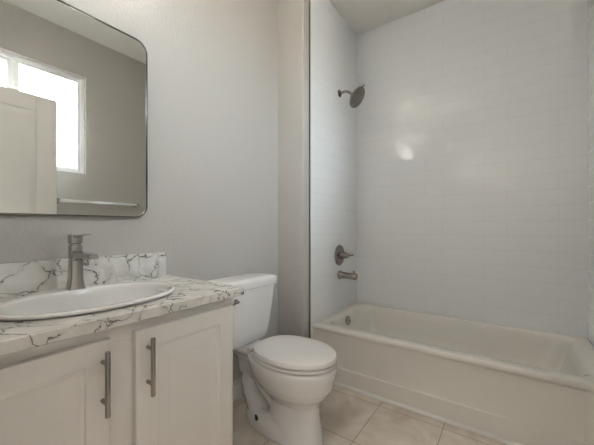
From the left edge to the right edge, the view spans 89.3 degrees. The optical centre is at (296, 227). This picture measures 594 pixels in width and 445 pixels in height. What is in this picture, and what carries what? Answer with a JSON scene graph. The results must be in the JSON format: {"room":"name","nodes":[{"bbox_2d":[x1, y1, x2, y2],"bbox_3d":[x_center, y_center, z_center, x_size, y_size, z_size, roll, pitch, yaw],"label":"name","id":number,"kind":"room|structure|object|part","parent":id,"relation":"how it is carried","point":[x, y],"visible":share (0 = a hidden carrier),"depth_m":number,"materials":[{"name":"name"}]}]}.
{"room":"bathroom","nodes":[
{"label":"bathroom","id":0,"kind":"room"},
{"bbox_2d":[0,0,277,380],"bbox_3d":[-0.426,-0.347,1.870,0.120,2.790,2.835,0,0,35],"label":"wall","id":1,"kind":"structure","parent":0,"point":[212,209],"depth_m":1.63,"materials":[{"name":"grey paint"}]},
{"bbox_2d":[0,0,147,217],"bbox_3d":[-0.874,-0.439,1.117,0.022,0.793,0.638,0,0,35],"label":"mirror","id":2,"kind":"object","parent":1,"relation":"attached to","point":[74,84],"visible":1,"depth_m":1.13,"materials":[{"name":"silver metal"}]},
{"bbox_2d":[0,252,165,296],"bbox_3d":[-0.879,0.173,1.113,0.019,0.107,0.833,0,0,35],"label":"backsplash","id":3,"kind":"structure","parent":1,"relation":"attached to","point":[16,278],"depth_m":1.12,"materials":[{"name":"stone"}]},
{"bbox_2d":[233,377,243,401],"bbox_3d":[-0.390,0.990,1.805,0.014,0.115,0.889,0,0,35],"label":"baseboard","id":4,"kind":"structure","parent":1,"relation":"attached to","point":[237,384],"depth_m":1.83,"materials":[{"name":"white paint"}]},
{"bbox_2d":[278,0,308,337],"bbox_3d":[0.203,-0.347,2.459,0.222,2.790,0.865,0,0,35],"label":"wall","id":5,"kind":"structure","parent":0,"point":[293,15],"depth_m":2.09,"materials":[{"name":"grey paint"}]},
{"bbox_2d":[309,0,310,338],"bbox_3d":[0.088,-0.347,2.098,0.009,2.790,0.008,0,0,35],"label":"trim","id":6,"kind":"structure","parent":5,"relation":"attached to","point":[309,0],"depth_m":2.10,"materials":[{"name":"grey tile"}]},
{"bbox_2d":[311,0,356,338],"bbox_3d":[0.319,-0.347,2.423,0.008,2.790,0.789,0,0,35],"label":"tiled wall","id":7,"kind":"structure","parent":5,"relation":"attached to","point":[333,41],"depth_m":2.35,"materials":[{"name":"white tile"}]},
{"bbox_2d":[334,245,353,265],"bbox_3d":[0.383,0.228,2.433,0.083,0.168,0.180,0,0,35],"label":"shower valve","id":8,"kind":"object","parent":7,"relation":"attached to","point":[340,255],"visible":1,"depth_m":2.41,"materials":[{"name":"silver metal"}]},
{"bbox_2d":[337,271,357,279],"bbox_3d":[0.406,0.383,2.409,0.150,0.077,0.068,0,0,35],"label":"tub spout","id":9,"kind":"object","parent":7,"relation":"attached to","point":[345,275],"visible":1,"depth_m":2.39,"materials":[{"name":"silver metal"}]},
{"bbox_2d":[338,84,364,107],"bbox_3d":[0.435,-1.035,2.389,0.221,0.169,0.168,0,0,35],"label":"shower fixture","id":10,"kind":"object","parent":7,"relation":"attached to","point":[357,96],"visible":1,"depth_m":2.35,"materials":[{"name":"silver metal"}]},
{"bbox_3d":[0.398,-1.071,2.415,0.123,0.065,0.021,0,0,35],"label":"shower arm","id":11,"kind":"part","parent":10,"relation":"part of","materials":[{"name":"silver metal"}]},
{"bbox_2d":[233,385,508,444],"bbox_3d":[0.419,1.073,1.341,2.110,0.050,2.715,0,0,35],"label":"floor","id":12,"kind":"structure","parent":0,"point":[348,417],"depth_m":1.57,"materials":[{"name":"beige tile"}]},
{"bbox_2d":[0,298,232,444],"bbox_3d":[-0.663,0.652,0.951,0.556,0.790,0.818,0,0,35],"label":"vanity cabinet","id":13,"kind":"object","parent":12,"relation":"on","point":[167,379],"visible":0.87,"depth_m":0.84,"materials":[{"name":"white paint"}]},
{"bbox_3d":[-0.596,0.607,0.647,0.020,0.632,0.353,0,0,35],"label":"door","id":14,"kind":"part","parent":13,"relation":"part of","materials":[{"name":"white paint"}]},
{"bbox_3d":[-0.483,0.393,0.759,0.037,0.163,0.012,0,0,35],"label":"door handle","id":15,"kind":"part","parent":13,"relation":"part of","materials":[{"name":"silver metal"}]},
{"bbox_2d":[0,274,243,355],"bbox_3d":[-0.665,0.241,0.961,0.545,0.030,0.833,0,0,35],"label":"countertop","id":16,"kind":"structure","parent":13,"relation":"on","point":[15,336],"depth_m":0.80,"materials":[{"name":"stone"}]},
{"bbox_2d":[65,234,98,290],"bbox_3d":[-0.713,0.117,1.003,0.173,0.191,0.049,0,0,35],"label":"faucet","id":17,"kind":"object","parent":16,"relation":"on","point":[75,280],"visible":1,"depth_m":1.02,"materials":[{"name":"silver metal"}]},
{"bbox_3d":[-0.765,0.045,1.040,0.037,0.039,0.039,0,0,35],"label":"handle","id":18,"kind":"part","parent":17,"relation":"part of","materials":[{"name":"silver metal"}]},
{"bbox_3d":[-0.716,0.027,1.005,0.090,0.011,0.024,0,0,35],"label":"handle lever","id":19,"kind":"part","parent":17,"relation":"part of","materials":[{"name":"silver metal"}]},
{"bbox_3d":[-0.700,0.099,0.993,0.140,0.034,0.031,0,0,35],"label":"spout","id":20,"kind":"part","parent":17,"relation":"part of","materials":[{"name":"silver metal"}]},
{"bbox_2d":[0,282,174,320],"bbox_3d":[-0.638,0.294,0.949,0.378,0.164,0.494,0,0,35],"label":"sink","id":21,"kind":"object","parent":16,"relation":"in","point":[102,297],"visible":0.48,"depth_m":0.98,"materials":[{"name":"white ceramic"}]},
{"bbox_3d":[-0.415,0.393,0.854,0.037,0.163,0.012,0,0,35],"label":"door handle","id":22,"kind":"part","parent":13,"relation":"part of","materials":[{"name":"silver metal"}]},
{"bbox_3d":[-0.354,0.607,0.987,0.020,0.632,0.353,0,0,35],"label":"door","id":23,"kind":"part","parent":13,"relation":"part of","materials":[{"name":"white paint"}]},
{"bbox_2d":[207,272,337,444],"bbox_3d":[-0.113,0.668,1.585,0.699,0.768,0.418,0,0,35],"label":"toilet","id":24,"kind":"object","parent":12,"relation":"on","point":[285,379],"visible":0.98,"depth_m":1.48,"materials":[{"name":"white ceramic"}]},
{"bbox_3d":[-0.310,0.311,1.725,0.216,0.055,0.418,0,0,35],"label":"tank lid","id":25,"kind":"part","parent":24,"relation":"part of","materials":[{"name":"white ceramic"}]},
{"bbox_3d":[-0.312,0.493,1.726,0.196,0.316,0.390,0,0,35],"label":"tank","id":26,"kind":"part","parent":24,"relation":"part of","materials":[{"name":"white ceramic"}]},
{"bbox_3d":[-0.101,0.854,1.576,0.670,0.395,0.335,0,0,35],"label":"bowl","id":27,"kind":"part","parent":24,"relation":"part of","materials":[{"name":"white ceramic"}]},
{"bbox_3d":[-0.009,0.645,1.510,0.434,0.011,0.333,0,0,35],"label":"seat","id":28,"kind":"part","parent":24,"relation":"part of","materials":[{"name":"white plastic"}]},
{"bbox_3d":[-0.009,0.618,1.510,0.438,0.026,0.335,0,0,35],"label":"lid","id":29,"kind":"part","parent":24,"relation":"part of","materials":[{"name":"white plastic"}]},
{"bbox_2d":[313,302,593,444],"bbox_3d":[0.947,0.863,1.984,1.522,0.369,0.752,0,0,35],"label":"bathtub","id":30,"kind":"object","parent":12,"relation":"on","point":[524,386],"visible":0.97,"depth_m":1.71,"materials":[{"name":"white ceramic"}]},
{"bbox_3d":[0.405,0.735,2.373,0.024,0.074,0.074,0,0,35],"label":"overflow plate","id":31,"kind":"part","parent":30,"relation":"part of","materials":[{"name":"silver metal"}]},
{"bbox_2d":[334,381,523,444],"bbox_3d":[0.726,1.040,1.673,1.520,0.016,0.016,0,0,35],"label":"trim","id":32,"kind":"structure","parent":30,"relation":"attached to","point":[501,439],"depth_m":1.65,"materials":[{"name":"white"}]},
{"bbox_2d":[329,0,444,34],"bbox_3d":[0.384,-1.782,1.292,2.110,0.080,2.835,0,0,35],"label":"ceiling","id":33,"kind":"structure","parent":0,"point":[362,16],"depth_m":2.42,"materials":[{"name":"white paint"}]},
{"bbox_3d":[1.584,-0.347,1.475,0.088,2.790,0.865,0,0,35],"label":"wall","id":34,"kind":"structure","parent":0,"visible":0},
{"bbox_2d":[588,0,593,346],"bbox_3d":[1.567,-0.347,1.534,0.008,2.790,0.789,0,0,35],"label":"tiled wall","id":35,"kind":"structure","parent":34,"relation":"attached to","point":[590,2],"depth_m":1.76,"materials":[{"name":"white tile"}]},
{"bbox_3d":[1.215,-0.347,2.355,1.990,2.790,0.140,0,0,35],"label":"wall","id":36,"kind":"structure","parent":0,"visible":0},
{"bbox_2d":[357,0,587,338],"bbox_3d":[1.169,-0.517,2.295,1.524,2.451,0.010,0,0,35],"label":"tiled wall","id":37,"kind":"structure","parent":36,"relation":"attached to","point":[472,115],"depth_m":2.19,"materials":[{"name":"white tile"}]}
]}

